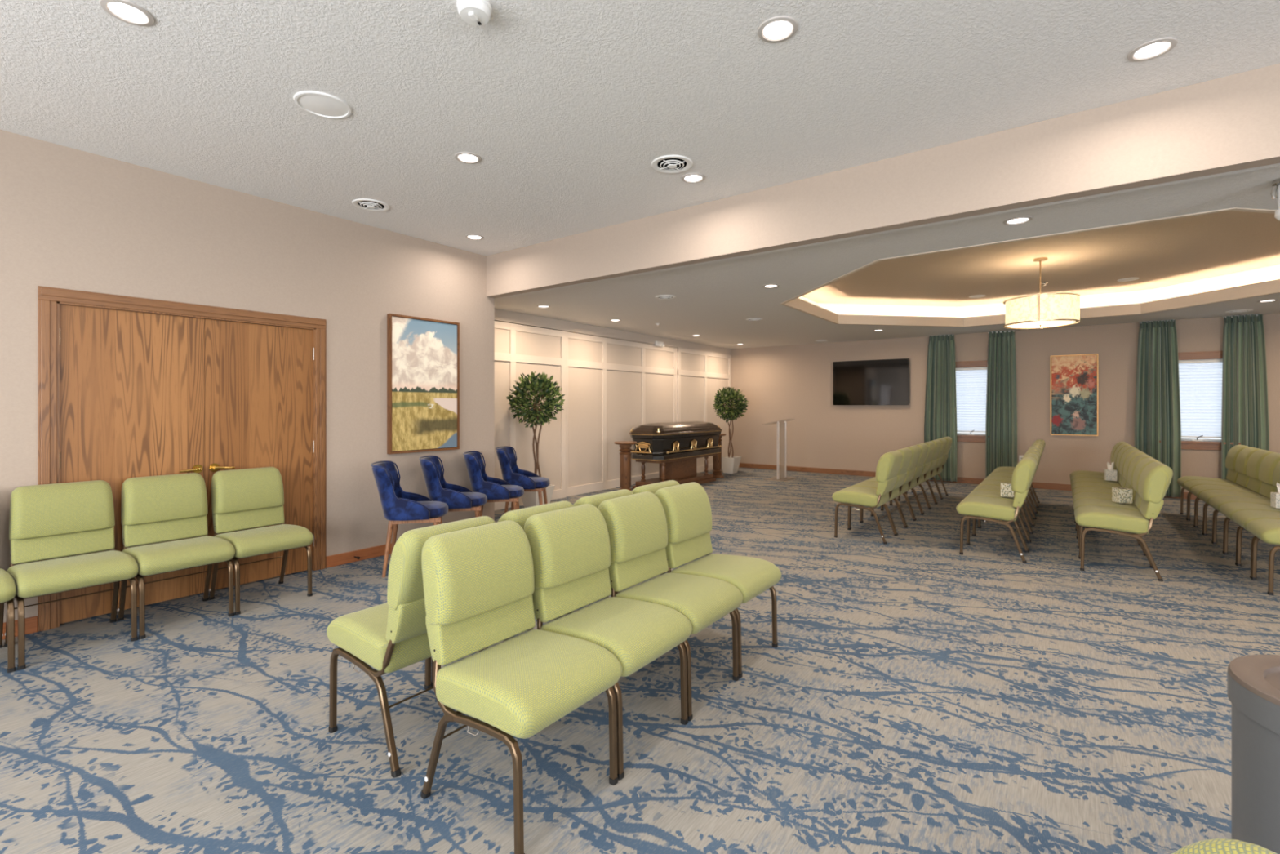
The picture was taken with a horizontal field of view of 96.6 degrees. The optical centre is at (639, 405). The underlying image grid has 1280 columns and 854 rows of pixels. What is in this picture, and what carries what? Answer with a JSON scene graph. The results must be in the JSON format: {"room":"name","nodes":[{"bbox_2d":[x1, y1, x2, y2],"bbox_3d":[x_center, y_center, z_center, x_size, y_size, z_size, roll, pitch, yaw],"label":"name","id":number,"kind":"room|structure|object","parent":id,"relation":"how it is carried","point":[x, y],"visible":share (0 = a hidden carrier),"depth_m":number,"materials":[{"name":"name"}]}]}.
{"room":"funeral home chapel","nodes":[
{"label":"funeral home chapel","id":0,"kind":"room"},
{"bbox_2d":[0,129,494,622],"bbox_3d":[-3.814,-0.123,3.361,0.140,2.986,7.270,0,0,36],"label":"wall","id":1,"kind":"structure","parent":0,"point":[123,228],"depth_m":4.39,"materials":[{"name":"beige paint"}]},
{"bbox_2d":[2,615,37,639],"bbox_3d":[-4.782,1.321,1.923,0.014,0.097,3.806,0,0,36],"label":"baseboard","id":2,"kind":"structure","parent":1,"relation":"attached to","point":[31,623],"depth_m":3.42,"materials":[{"name":"brown wood"}]},
{"bbox_2d":[59,304,204,623],"bbox_3d":[-3.384,0.363,3.833,0.107,1.989,0.759,0,0,36],"label":"door","id":3,"kind":"structure","parent":1,"relation":"in","point":[132,384],"depth_m":3.81,"materials":[{"name":"brown wood"}]},
{"bbox_2d":[37,299,325,631],"bbox_3d":[-3.148,0.363,4.128,0.021,2.013,1.683,0,0,36],"label":"trim","id":4,"kind":"structure","parent":1,"relation":"attached to","point":[46,309],"depth_m":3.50,"materials":[{"name":"brown wood"}]},
{"bbox_2d":[37,285,325,328],"bbox_3d":[-3.148,-0.684,4.128,0.021,0.083,1.683,0,0,36],"label":"trim","id":5,"kind":"structure","parent":1,"relation":"attached to","point":[52,294],"depth_m":3.96,"materials":[{"name":"brown wood"}]},
{"bbox_2d":[204,319,314,591],"bbox_3d":[-2.932,0.363,4.444,0.107,1.989,0.755,0,0,36],"label":"door","id":6,"kind":"structure","parent":1,"relation":"in","point":[259,378],"depth_m":4.44,"materials":[{"name":"brown wood"}]},
{"bbox_2d":[325,542,391,568],"bbox_3d":[-2.120,1.321,5.522,0.014,0.097,1.781,0,0,36],"label":"baseboard","id":7,"kind":"structure","parent":1,"relation":"attached to","point":[338,559],"depth_m":5.00,"materials":[{"name":"brown wood"}]},
{"bbox_2d":[386,313,459,453],"bbox_3d":[-2.087,-0.200,5.535,0.048,1.290,0.751,0,0,36],"label":"landscape painting","id":8,"kind":"object","parent":1,"relation":"attached to","point":[423,354],"visible":1,"depth_m":5.49,"materials":[{"name":"multicoloured paint"}]},
{"bbox_2d":[494,308,730,490],"bbox_3d":[-0.195,0.051,9.951,0.204,2.638,7.630,0,0,36],"label":"wall","id":9,"kind":"structure","parent":0,"point":[624,388],"depth_m":9.10,"materials":[{"name":"white paint"}]},
{"bbox_2d":[494,320,731,510],"bbox_3d":[-0.181,0.120,9.817,0.059,2.500,7.430,0,0,36],"label":"trim","id":10,"kind":"structure","parent":9,"relation":"attached to","point":[512,357],"depth_m":9.17,"materials":[{"name":"white paint"}]},
{"bbox_2d":[0,466,1279,853],"bbox_3d":[2.054,1.420,3.767,11.176,0.100,14.900,0,0,36],"label":"floor","id":11,"kind":"structure","parent":0,"point":[915,695],"depth_m":2.47,"materials":[{"name":"carpet"}]},
{"bbox_2d":[0,568,16,672],"bbox_3d":[-3.581,0.921,2.910,0.607,0.905,0.477,0,0,36],"label":"chair","id":12,"kind":"object","parent":11,"relation":"on","point":[7,585],"visible":1,"depth_m":2.93,"materials":[{"name":"green fabric"}]},
{"bbox_2d":[4,480,138,670],"bbox_3d":[-3.293,0.921,3.299,0.607,0.905,0.477,0,0,36],"label":"chair","id":13,"kind":"object","parent":11,"relation":"on","point":[55,520],"visible":0.9,"depth_m":3.30,"materials":[{"name":"green fabric"}]},
{"bbox_2d":[117,472,235,639],"bbox_3d":[-3.006,0.921,3.688,0.607,0.905,0.477,0,0,36],"label":"chair","id":14,"kind":"object","parent":11,"relation":"on","point":[171,507],"visible":0.87,"depth_m":3.68,"materials":[{"name":"green fabric"}]},
{"bbox_2d":[208,466,313,614],"bbox_3d":[-2.718,0.921,4.077,0.607,0.905,0.477,0,0,36],"label":"chair","id":15,"kind":"object","parent":11,"relation":"on","point":[243,499],"visible":0.85,"depth_m":4.07,"materials":[{"name":"green fabric"}]},
{"bbox_2d":[370,460,448,577],"bbox_3d":[-1.927,0.924,4.787,0.606,0.896,0.510,0,0,-16],"label":"upholstered chair","id":16,"kind":"object","parent":11,"relation":"on","point":[399,506],"visible":0.98,"depth_m":4.58,"materials":[{"name":"blue fabric"}]},
{"bbox_2d":[326,515,495,777],"bbox_3d":[-0.954,0.921,2.428,0.607,0.905,0.477,0,0,36],"label":"chair","id":17,"kind":"object","parent":11,"relation":"on","point":[391,636],"visible":0.55,"depth_m":2.19,"materials":[{"name":"green fabric"}]},
{"bbox_2d":[418,455,487,525],"bbox_3d":[-1.734,0.924,5.309,0.606,0.896,0.510,0,0,-14],"label":"upholstered chair","id":18,"kind":"object","parent":11,"relation":"on","point":[457,497],"visible":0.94,"depth_m":5.10,"materials":[{"name":"blue fabric"}]},
{"bbox_2d":[462,451,524,515],"bbox_3d":[-1.487,0.924,5.809,0.606,0.896,0.510,0,0,-10],"label":"upholstered chair","id":19,"kind":"object","parent":11,"relation":"on","point":[496,490],"visible":0.92,"depth_m":5.61,"materials":[{"name":"blue fabric"}]},
{"bbox_2d":[431,500,573,686],"bbox_3d":[-0.666,0.921,2.817,0.607,0.905,0.477,0,0,36],"label":"chair","id":20,"kind":"object","parent":11,"relation":"on","point":[520,516],"visible":0.06,"depth_m":2.59,"materials":[{"name":"green fabric"}]},
{"bbox_2d":[420,520,622,853],"bbox_3d":[-0.437,0.921,2.046,0.607,0.905,0.477,0,0,36],"label":"chair","id":21,"kind":"object","parent":11,"relation":"on","point":[478,583],"visible":1,"depth_m":1.99,"materials":[{"name":"green fabric"}]},
{"bbox_2d":[495,446,550,513],"bbox_3d":[-1.332,0.924,6.501,0.606,0.896,0.510,0,0,-2],"label":"upholstered chair","id":22,"kind":"object","parent":11,"relation":"on","point":[512,473],"visible":0.89,"depth_m":6.31,"materials":[{"name":"blue fabric"}]},
{"bbox_2d":[506,371,564,507],"bbox_3d":[-1.362,0.460,7.420,0.736,1.821,0.737,0,0,40],"label":"topiary tree","id":23,"kind":"object","parent":11,"relation":"on","point":[544,387],"visible":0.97,"depth_m":7.31,"materials":[{"name":"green plant"}]},
{"bbox_2d":[509,488,632,638],"bbox_3d":[-0.378,0.921,3.206,0.607,0.905,0.477,0,0,36],"label":"chair","id":24,"kind":"object","parent":11,"relation":"on","point":[594,500],"visible":0.06,"depth_m":2.97,"materials":[{"name":"green fabric"}]},
{"bbox_2d":[523,503,692,779],"bbox_3d":[-0.149,0.921,2.435,0.607,0.905,0.477,0,0,36],"label":"chair","id":25,"kind":"object","parent":11,"relation":"on","point":[571,548],"visible":0.79,"depth_m":2.40,"materials":[{"name":"green fabric"}]},
{"bbox_2d":[569,480,679,613],"bbox_3d":[-0.090,0.921,3.595,0.607,0.905,0.477,0,0,36],"label":"chair","id":26,"kind":"object","parent":11,"relation":"on","point":[653,487],"visible":0.04,"depth_m":3.36,"materials":[{"name":"green fabric"}]},
{"bbox_2d":[613,440,636,491],"bbox_3d":[-0.217,0.954,8.519,0.344,0.832,0.344,0,0,36],"label":"wooden pedestal","id":27,"kind":"object","parent":11,"relation":"on","point":[625,449],"visible":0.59,"depth_m":8.45,"materials":[{"name":"brown wood"}]},
{"bbox_2d":[598,491,742,720],"bbox_3d":[0.139,0.921,2.824,0.607,0.905,0.477,0,0,36],"label":"chair","id":28,"kind":"object","parent":11,"relation":"on","point":[636,523],"visible":0.75,"depth_m":2.79,"materials":[{"name":"green fabric"}]},
{"bbox_2d":[632,453,715,489],"bbox_3d":[0.660,1.121,9.873,0.580,0.499,1.860,0,0,36],"label":"casket bier","id":29,"kind":"object","parent":11,"relation":"on","point":[682,470],"visible":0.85,"depth_m":9.63,"materials":[{"name":"brown wood"}]},
{"bbox_2d":[628,421,723,460],"bbox_3d":[0.669,0.579,9.953,0.758,0.582,2.204,0,0,36],"label":"casket","id":30,"kind":"object","parent":29,"relation":"on","point":[667,441],"visible":0.98,"depth_m":9.33,"materials":[{"name":"black wood"}]},
{"bbox_2d":[654,481,781,678],"bbox_3d":[0.427,0.921,3.213,0.607,0.905,0.477,0,0,36],"label":"chair","id":31,"kind":"object","parent":11,"relation":"on","point":[686,507],"visible":0.66,"depth_m":3.18,"materials":[{"name":"green fabric"}]},
{"bbox_2d":[711,433,726,478],"bbox_3d":[1.477,0.954,10.910,0.344,0.832,0.344,0,0,36],"label":"wooden pedestal","id":32,"kind":"object","parent":11,"relation":"on","point":[717,460],"visible":0.57,"depth_m":10.84,"materials":[{"name":"brown wood"}]},
{"bbox_2d":[712,386,748,473],"bbox_3d":[1.823,0.489,11.596,0.735,1.758,0.743,0,0,36],"label":"topiary tree","id":33,"kind":"object","parent":11,"relation":"on","point":[730,464],"visible":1,"depth_m":11.50,"materials":[{"name":"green plant"}]},
{"bbox_2d":[776,421,786,479],"bbox_3d":[2.614,0.810,10.666,0.441,1.121,0.660,0,0,36],"label":"lectern","id":34,"kind":"object","parent":11,"relation":"on","point":[778,422],"visible":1,"depth_m":10.50,"materials":[{"name":"beige plastic"}]},
{"bbox_2d":[831,450,902,544],"bbox_3d":[2.380,0.921,5.960,0.607,0.905,0.477,0,0,36],"label":"chair","id":35,"kind":"object","parent":11,"relation":"on","point":[888,465],"visible":1,"depth_m":5.78,"materials":[{"name":"green fabric"}]},
{"bbox_2d":[849,447,911,535],"bbox_3d":[2.665,0.921,6.345,0.607,0.905,0.477,0,0,36],"label":"chair","id":36,"kind":"object","parent":11,"relation":"on","point":[906,452],"visible":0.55,"depth_m":6.24,"materials":[{"name":"green fabric"}]},
{"bbox_2d":[862,445,920,527],"bbox_3d":[2.950,0.921,6.730,0.607,0.905,0.477,0,0,36],"label":"chair","id":37,"kind":"object","parent":11,"relation":"on","point":[916,451],"visible":0.46,"depth_m":6.60,"materials":[{"name":"green fabric"}]},
{"bbox_2d":[873,443,928,519],"bbox_3d":[3.235,0.921,7.115,0.607,0.905,0.477,0,0,36],"label":"chair","id":38,"kind":"object","parent":11,"relation":"on","point":[924,447],"visible":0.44,"depth_m":6.97,"materials":[{"name":"green fabric"}]},
{"bbox_2d":[888,440,935,513],"bbox_3d":[3.519,0.921,7.500,0.607,0.905,0.477,0,0,36],"label":"chair","id":39,"kind":"object","parent":11,"relation":"on","point":[931,446],"visible":0.41,"depth_m":7.36,"materials":[{"name":"green fabric"}]},
{"bbox_2d":[891,439,941,508],"bbox_3d":[3.804,0.921,7.886,0.607,0.905,0.477,0,0,36],"label":"chair","id":40,"kind":"object","parent":11,"relation":"on","point":[937,442],"visible":0.36,"depth_m":7.74,"materials":[{"name":"green fabric"}]},
{"bbox_2d":[899,437,946,503],"bbox_3d":[4.089,0.921,8.271,0.607,0.905,0.477,0,0,36],"label":"chair","id":41,"kind":"object","parent":11,"relation":"on","point":[944,442],"visible":0.38,"depth_m":8.13,"materials":[{"name":"green fabric"}]},
{"bbox_2d":[906,436,951,497],"bbox_3d":[4.374,0.921,8.656,0.607,0.905,0.477,0,0,36],"label":"chair","id":42,"kind":"object","parent":11,"relation":"on","point":[948,439],"visible":0.36,"depth_m":8.51,"materials":[{"name":"green fabric"}]},
{"bbox_2d":[955,456,1036,563],"bbox_3d":[3.302,0.921,5.278,0.607,0.905,0.477,0,0,36],"label":"chair","id":43,"kind":"object","parent":11,"relation":"on","point":[1007,510],"visible":1,"depth_m":5.08,"materials":[{"name":"green fabric"}]},
{"bbox_2d":[964,453,1038,551],"bbox_3d":[3.587,0.921,5.663,0.607,0.905,0.477,0,0,36],"label":"chair","id":44,"kind":"object","parent":11,"relation":"on","point":[993,494],"visible":0.23,"depth_m":5.69,"materials":[{"name":"green fabric"}]},
{"bbox_2d":[1000,482,1013,497],"bbox_3d":[3.555,0.813,5.518,0.106,0.126,0.106,0,0,31],"label":"tissue box","id":45,"kind":"object","parent":44,"relation":"on","point":[1006,487],"visible":0.84,"depth_m":5.48,"materials":[{"name":"beige cardboard"}]},
{"bbox_2d":[971,449,1039,542],"bbox_3d":[3.872,0.921,6.048,0.607,0.905,0.477,0,0,36],"label":"chair","id":46,"kind":"object","parent":11,"relation":"on","point":[987,487],"visible":0.2,"depth_m":6.09,"materials":[{"name":"green fabric"}]},
{"bbox_2d":[977,447,1041,532],"bbox_3d":[4.157,0.921,6.433,0.607,0.905,0.477,0,0,36],"label":"chair","id":47,"kind":"object","parent":11,"relation":"on","point":[990,482],"visible":0.15,"depth_m":6.47,"materials":[{"name":"green fabric"}]},
{"bbox_2d":[981,444,1042,524],"bbox_3d":[4.442,0.921,6.818,0.607,0.905,0.477,0,0,36],"label":"chair","id":48,"kind":"object","parent":11,"relation":"on","point":[994,477],"visible":0.15,"depth_m":6.85,"materials":[{"name":"green fabric"}]},
{"bbox_2d":[986,442,1043,518],"bbox_3d":[4.726,0.921,7.203,0.607,0.905,0.477,0,0,36],"label":"chair","id":49,"kind":"object","parent":11,"relation":"on","point":[997,474],"visible":0.19,"depth_m":7.24,"materials":[{"name":"green fabric"}]},
{"bbox_2d":[1070,441,1126,506],"bbox_3d":[6.013,0.921,7.462,0.607,0.905,0.477,0,0,36],"label":"chair","id":50,"kind":"object","parent":11,"relation":"on","point":[1078,472],"visible":0.25,"depth_m":7.42,"materials":[{"name":"green fabric"}]},
{"bbox_2d":[1070,443,1131,511],"bbox_3d":[5.728,0.921,7.077,0.607,0.905,0.477,0,0,36],"label":"chair","id":51,"kind":"object","parent":11,"relation":"on","point":[1120,447],"visible":0.21,"depth_m":7.03,"materials":[{"name":"green fabric"}]},
{"bbox_2d":[1071,445,1137,522],"bbox_3d":[5.443,0.921,6.692,0.607,0.905,0.477,0,0,36],"label":"chair","id":52,"kind":"object","parent":11,"relation":"on","point":[1124,449],"visible":0.28,"depth_m":6.63,"materials":[{"name":"green fabric"}]},
{"bbox_2d":[1103,462,1117,480],"bbox_3d":[5.522,0.768,6.687,0.106,0.217,0.106,0,0,31],"label":"tissue box","id":53,"kind":"object","parent":52,"relation":"on","point":[1109,474],"visible":1,"depth_m":6.66,"materials":[{"name":"white paper"}]},
{"bbox_2d":[1071,448,1141,529],"bbox_3d":[5.158,0.921,6.307,0.607,0.905,0.477,0,0,36],"label":"chair","id":54,"kind":"object","parent":11,"relation":"on","point":[1126,453],"visible":0.23,"depth_m":6.27,"materials":[{"name":"green fabric"}]},
{"bbox_2d":[1071,450,1146,544],"bbox_3d":[4.873,0.921,5.922,0.607,0.905,0.477,0,0,36],"label":"chair","id":55,"kind":"object","parent":11,"relation":"on","point":[1082,489],"visible":0.21,"depth_m":5.88,"materials":[{"name":"green fabric"}]},
{"bbox_2d":[1072,453,1154,555],"bbox_3d":[4.588,0.921,5.537,0.607,0.905,0.477,0,0,36],"label":"chair","id":56,"kind":"object","parent":11,"relation":"on","point":[1136,460],"visible":0.31,"depth_m":5.49,"materials":[{"name":"green fabric"}]},
{"bbox_2d":[1073,457,1159,566],"bbox_3d":[4.303,0.921,5.152,0.607,0.905,0.477,0,0,36],"label":"chair","id":57,"kind":"object","parent":11,"relation":"on","point":[1142,464],"visible":0.35,"depth_m":5.10,"materials":[{"name":"green fabric"}]},
{"bbox_2d":[1111,487,1132,502],"bbox_3d":[4.376,0.813,5.172,0.106,0.126,0.106,0,0,11],"label":"tissue box","id":58,"kind":"object","parent":57,"relation":"on","point":[1119,495],"visible":1,"depth_m":5.13,"materials":[{"name":"beige cardboard"}]},
{"bbox_2d":[1074,462,1173,581],"bbox_3d":[4.019,0.921,4.767,0.607,0.905,0.477,0,0,36],"label":"chair","id":59,"kind":"object","parent":11,"relation":"on","point":[1154,480],"visible":1,"depth_m":4.58,"materials":[{"name":"green fabric"}]},
{"bbox_2d":[1177,444,1249,519],"bbox_3d":[6.905,0.921,6.852,0.607,0.905,0.477,0,0,36],"label":"chair","id":60,"kind":"object","parent":11,"relation":"on","point":[1232,475],"visible":0.41,"depth_m":6.81,"materials":[{"name":"green fabric"}]},
{"bbox_2d":[1183,446,1262,526],"bbox_3d":[6.620,0.921,6.467,0.607,0.905,0.477,0,0,36],"label":"chair","id":61,"kind":"object","parent":11,"relation":"on","point":[1242,460],"visible":0.41,"depth_m":6.42,"materials":[{"name":"green fabric"}]},
{"bbox_2d":[1171,838,1277,853],"bbox_3d":[0.359,0.921,0.612,0.607,0.905,0.477,0,0,36],"label":"chair","id":62,"kind":"object","parent":11,"relation":"on","point":[1215,846],"visible":1,"depth_m":0.62,"materials":[{"name":"green fabric"}]},
{"bbox_2d":[1191,449,1274,533],"bbox_3d":[6.335,0.921,6.082,0.607,0.905,0.477,0,0,36],"label":"chair","id":63,"kind":"object","parent":11,"relation":"on","point":[1254,461],"visible":0.41,"depth_m":6.03,"materials":[{"name":"green fabric"}]},
{"bbox_2d":[1199,452,1279,542],"bbox_3d":[6.050,0.921,5.697,0.607,0.905,0.477,0,0,36],"label":"chair","id":64,"kind":"object","parent":11,"relation":"on","point":[1267,466],"visible":0.53,"depth_m":5.66,"materials":[{"name":"green fabric"}]},
{"bbox_2d":[1208,460,1279,553],"bbox_3d":[5.765,0.921,5.312,0.607,0.905,0.477,0,0,36],"label":"chair","id":65,"kind":"object","parent":11,"relation":"on","point":[1215,502],"visible":0.37,"depth_m":5.36,"materials":[{"name":"green fabric"}]},
{"bbox_2d":[1219,502,1279,564],"bbox_3d":[5.481,0.921,4.927,0.607,0.905,0.477,0,0,36],"label":"chair","id":66,"kind":"object","parent":11,"relation":"on","point":[1228,509],"visible":0.56,"depth_m":5.04,"materials":[{"name":"green fabric"}]},
{"bbox_2d":[1270,482,1279,508],"bbox_3d":[5.503,0.768,4.885,0.106,0.217,0.106,0,0,31],"label":"tissue box","id":67,"kind":"object","parent":66,"relation":"on","point":[1274,496],"visible":1,"depth_m":4.88,"materials":[{"name":"white cardboard"}]},
{"bbox_2d":[1227,653,1279,853],"bbox_3d":[1.505,0.984,1.172,0.413,0.772,0.413,0,0,36],"label":"waste bin","id":68,"kind":"object","parent":11,"relation":"on","point":[1253,680],"visible":0.99,"depth_m":1.22,"materials":[{"name":"grey metal"}]},
{"bbox_2d":[1231,509,1279,577],"bbox_3d":[5.196,0.921,4.542,0.607,0.905,0.477,0,0,36],"label":"chair","id":69,"kind":"object","parent":11,"relation":"on","point":[1242,517],"visible":0.62,"depth_m":4.69,"materials":[{"name":"green fabric"}]},
{"bbox_2d":[1246,518,1279,595],"bbox_3d":[4.911,0.921,4.157,0.607,0.905,0.477,0,0,36],"label":"chair","id":70,"kind":"object","parent":11,"relation":"on","point":[1268,531],"visible":1,"depth_m":4.18,"materials":[{"name":"green fabric"}]},
{"bbox_2d":[0,0,1279,256],"bbox_3d":[0.188,-1.666,0.334,10.095,0.100,7.161,0,0,36],"label":"ceiling","id":71,"kind":"structure","parent":0,"point":[567,108],"depth_m":2.90,"materials":[{"name":"paint"}]},
{"bbox_2d":[98,0,155,26],"bbox_3d":[-2.102,-1.612,2.338,0.172,0.008,0.172,0,0,36],"label":"recessed light","id":72,"kind":"object","parent":71,"relation":"in","point":[125,11],"visible":1,"depth_m":2.33,"materials":[{"name":"beige plastic"}]},
{"bbox_2d":[293,90,351,119],"bbox_3d":[-1.702,-1.611,3.063,0.276,0.010,0.276,0,0,36],"label":"ceiling speaker","id":73,"kind":"object","parent":71,"relation":"attached to","point":[322,104],"visible":1,"depth_m":3.05,"materials":[{"name":"white plastic"}]},
{"bbox_2d":[297,94,348,116],"bbox_3d":[-1.702,-1.609,3.063,0.244,0.007,0.244,0,0,36],"label":"grille","id":74,"kind":"object","parent":73,"relation":"attached to","point":[321,105],"depth_m":3.05,"materials":[{"name":"white plastic"}]},
{"bbox_2d":[351,198,390,211],"bbox_3d":[-2.165,-1.606,4.589,0.280,0.020,0.280,0,0,36],"label":"ceiling vent","id":75,"kind":"object","parent":71,"relation":"in","point":[372,205],"visible":1,"depth_m":4.57,"materials":[{"name":"white plastic"}]},
{"bbox_2d":[454,151,481,164],"bbox_3d":[-1.121,-1.612,3.715,0.172,0.008,0.172,0,0,36],"label":"recessed light","id":76,"kind":"object","parent":71,"relation":"in","point":[468,157],"visible":1,"depth_m":3.71,"materials":[{"name":"beige plastic"}]},
{"bbox_2d":[456,0,492,26],"bbox_3d":[-0.668,-1.587,2.300,0.140,0.058,0.140,0,0,14],"label":"smoke detector","id":77,"kind":"object","parent":71,"relation":"attached to","point":[473,12],"visible":1,"depth_m":2.27,"materials":[{"name":"white plastic"}]},
{"bbox_2d":[651,155,693,173],"bbox_3d":[0.214,-1.606,3.813,0.280,0.020,0.280,0,0,36],"label":"ceiling vent","id":78,"kind":"object","parent":71,"relation":"in","point":[668,163],"visible":1,"depth_m":3.79,"materials":[{"name":"white plastic"}]},
{"bbox_2d":[680,173,705,182],"bbox_3d":[0.378,-1.612,4.043,0.172,0.008,0.172,0,0,36],"label":"recessed light","id":79,"kind":"object","parent":71,"relation":"in","point":[690,177],"visible":1,"depth_m":4.03,"materials":[{"name":"beige plastic"}]},
{"bbox_2d":[757,15,798,43],"bbox_3d":[0.592,-1.612,2.448,0.172,0.008,0.172,0,0,36],"label":"recessed light","id":80,"kind":"object","parent":71,"relation":"in","point":[782,28],"visible":1,"depth_m":2.44,"materials":[{"name":"beige plastic"}]},
{"bbox_2d":[1127,37,1177,61],"bbox_3d":[2.323,-1.612,2.586,0.172,0.008,0.172,0,0,36],"label":"recessed light","id":81,"kind":"object","parent":71,"relation":"in","point":[1152,49],"visible":1,"depth_m":2.58,"materials":[{"name":"beige plastic"}]},
{"bbox_2d":[486,63,1279,297],"bbox_3d":[2.390,-1.446,3.227,9.995,0.539,0.109,0,0,36],"label":"wall header","id":82,"kind":"structure","parent":0,"point":[1232,122],"depth_m":3.49,"materials":[{"name":"beige paint"}]},
{"bbox_2d":[497,163,1279,298],"bbox_3d":[2.445,-1.276,3.301,9.995,0.183,0.075,0,0,36],"label":"trim","id":83,"kind":"structure","parent":82,"relation":"attached to","point":[1277,164],"depth_m":3.62,"materials":[{"name":"paint"}]},
{"bbox_2d":[494,165,1279,349],"bbox_3d":[4.226,-1.268,6.619,11.176,0.001,7.530,0,0,36],"label":"ceiling","id":84,"kind":"structure","parent":0,"point":[714,301],"depth_m":6.09,"materials":[{"name":"paint"}]},
{"bbox_2d":[924,333,956,481],"bbox_3d":[5.389,0.040,10.212,0.524,2.611,0.105,0,0,36],"label":"curtain","id":85,"kind":"object","parent":84,"relation":"hanging from","point":[940,398],"visible":0.81,"depth_m":10.21,"materials":[{"name":"green fabric"}]},
{"bbox_2d":[985,330,1017,478],"bbox_3d":[6.126,0.040,9.668,0.454,2.611,0.105,0,0,36],"label":"curtain","id":86,"kind":"object","parent":84,"relation":"hanging from","point":[1001,424],"visible":0.86,"depth_m":9.67,"materials":[{"name":"green fabric"}]},
{"bbox_2d":[1003,216,1032,224],"bbox_3d":[2.584,-1.264,3.897,0.172,0.008,0.172,0,0,36],"label":"recessed light","id":87,"kind":"object","parent":84,"relation":"in","point":[1020,220],"visible":1,"depth_m":3.89,"materials":[{"name":"beige plastic"}]},
{"bbox_2d":[780,207,1279,327],"bbox_3d":[4.497,-1.335,6.400,5.240,0.146,5.240,0,0,36],"label":"cove","id":88,"kind":"structure","parent":84,"relation":"attached to","point":[1273,286],"depth_m":7.62,"materials":[{"name":"paint"}]},
{"bbox_2d":[1134,320,1181,497],"bbox_3d":[7.710,0.040,8.496,0.515,2.611,0.103,0,0,36],"label":"curtain","id":89,"kind":"object","parent":84,"relation":"hanging from","point":[1157,402],"visible":0.77,"depth_m":8.50,"materials":[{"name":"green fabric"}]},
{"bbox_2d":[1221,314,1269,497],"bbox_3d":[8.438,0.040,7.958,0.464,2.611,0.103,0,0,36],"label":"curtain","id":90,"kind":"object","parent":84,"relation":"hanging from","point":[1245,406],"visible":0.67,"depth_m":7.97,"materials":[{"name":"green fabric"}]},
{"bbox_2d":[1271,177,1279,221],"bbox_3d":[3.636,-1.150,3.182,0.157,0.236,0.150,0,0,36],"label":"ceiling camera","id":91,"kind":"object","parent":84,"relation":"attached to","point":[1275,184],"visible":1,"depth_m":3.21,"materials":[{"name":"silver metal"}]},
{"bbox_2d":[730,313,1279,492],"bbox_3d":[6.450,0.051,9.626,11.076,2.638,0.150,0,0,36],"label":"wall","id":92,"kind":"structure","parent":0,"point":[793,384],"depth_m":10.42,"materials":[{"name":"beige paint"}]},
{"bbox_2d":[832,358,909,404],"bbox_3d":[4.432,-0.443,10.971,1.400,0.865,0.088,0,0,36],"label":"television","id":93,"kind":"object","parent":92,"relation":"attached to","point":[881,381],"visible":1,"depth_m":10.93,"materials":[{"name":"black glass"}]},
{"bbox_2d":[955,360,989,442],"bbox_3d":[5.833,-0.071,10.039,0.870,1.422,0.170,0,0,36],"label":"window","id":94,"kind":"structure","parent":92,"relation":"in","point":[970,437],"depth_m":9.99,"materials":[{"name":"brown wood"}]},
{"bbox_2d":[955,367,986,432],"bbox_3d":[5.839,-0.100,10.047,0.692,1.140,0.050,0,0,36],"label":"window shade","id":95,"kind":"object","parent":94,"relation":"attached to","point":[971,382],"visible":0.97,"depth_m":10.04,"materials":[{"name":"white fabric"}]},
{"bbox_2d":[738,462,1270,499],"bbox_3d":[6.450,1.320,9.524,10.956,0.100,0.014,0,0,36],"label":"baseboard","id":96,"kind":"structure","parent":92,"relation":"attached to","point":[869,473],"depth_m":11.10,"materials":[{"name":"brown wood"}]},
{"bbox_2d":[1050,353,1097,435],"bbox_3d":[6.953,-0.168,9.132,0.610,1.290,0.043,0,0,36],"label":"flower painting","id":97,"kind":"object","parent":92,"relation":"attached to","point":[1073,378],"visible":1,"depth_m":9.12,"materials":[{"name":"paint"}]},
{"bbox_2d":[1159,351,1240,450],"bbox_3d":[8.149,-0.071,8.327,0.890,1.422,0.170,0,0,36],"label":"window","id":98,"kind":"structure","parent":92,"relation":"in","point":[1186,443],"depth_m":8.27,"materials":[{"name":"brown wood"}]},
{"bbox_2d":[1177,359,1222,438],"bbox_3d":[8.155,-0.100,8.335,0.712,1.140,0.050,0,0,36],"label":"window shade","id":99,"kind":"object","parent":98,"relation":"attached to","point":[1200,380],"visible":0.66,"depth_m":8.31,"materials":[{"name":"white fabric"}]},
{"bbox_2d":[802,210,1279,306],"bbox_3d":[4.497,-1.650,6.400,5.940,0.001,5.940,0,0,36],"label":"ceiling","id":100,"kind":"structure","parent":0,"point":[1167,252],"depth_m":6.61,"materials":[{"name":"beige paint"}]},
{"bbox_2d":[798,263,1279,317],"bbox_3d":[4.497,-1.479,6.400,5.920,0.362,5.920,0,0,36],"label":"trim","id":101,"kind":"structure","parent":100,"relation":"attached to","point":[1271,273],"depth_m":8.36,"materials":[{"name":"white plastic"}]},
{"bbox_2d":[1003,257,1079,328],"bbox_3d":[4.497,-1.268,6.400,0.708,0.765,0.708,0,0,36],"label":"pendant lamp","id":102,"kind":"object","parent":100,"relation":"hanging from","point":[1040,310],"visible":1,"depth_m":6.17,"materials":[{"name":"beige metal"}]},
{"bbox_2d":[1008,320,1075,328],"bbox_3d":[4.497,-0.910,6.400,0.630,0.010,0.630,0,0,36],"label":"diffuser","id":103,"kind":"object","parent":102,"relation":"attached to","point":[1017,323],"depth_m":6.36,"materials":[{"name":"beige"}]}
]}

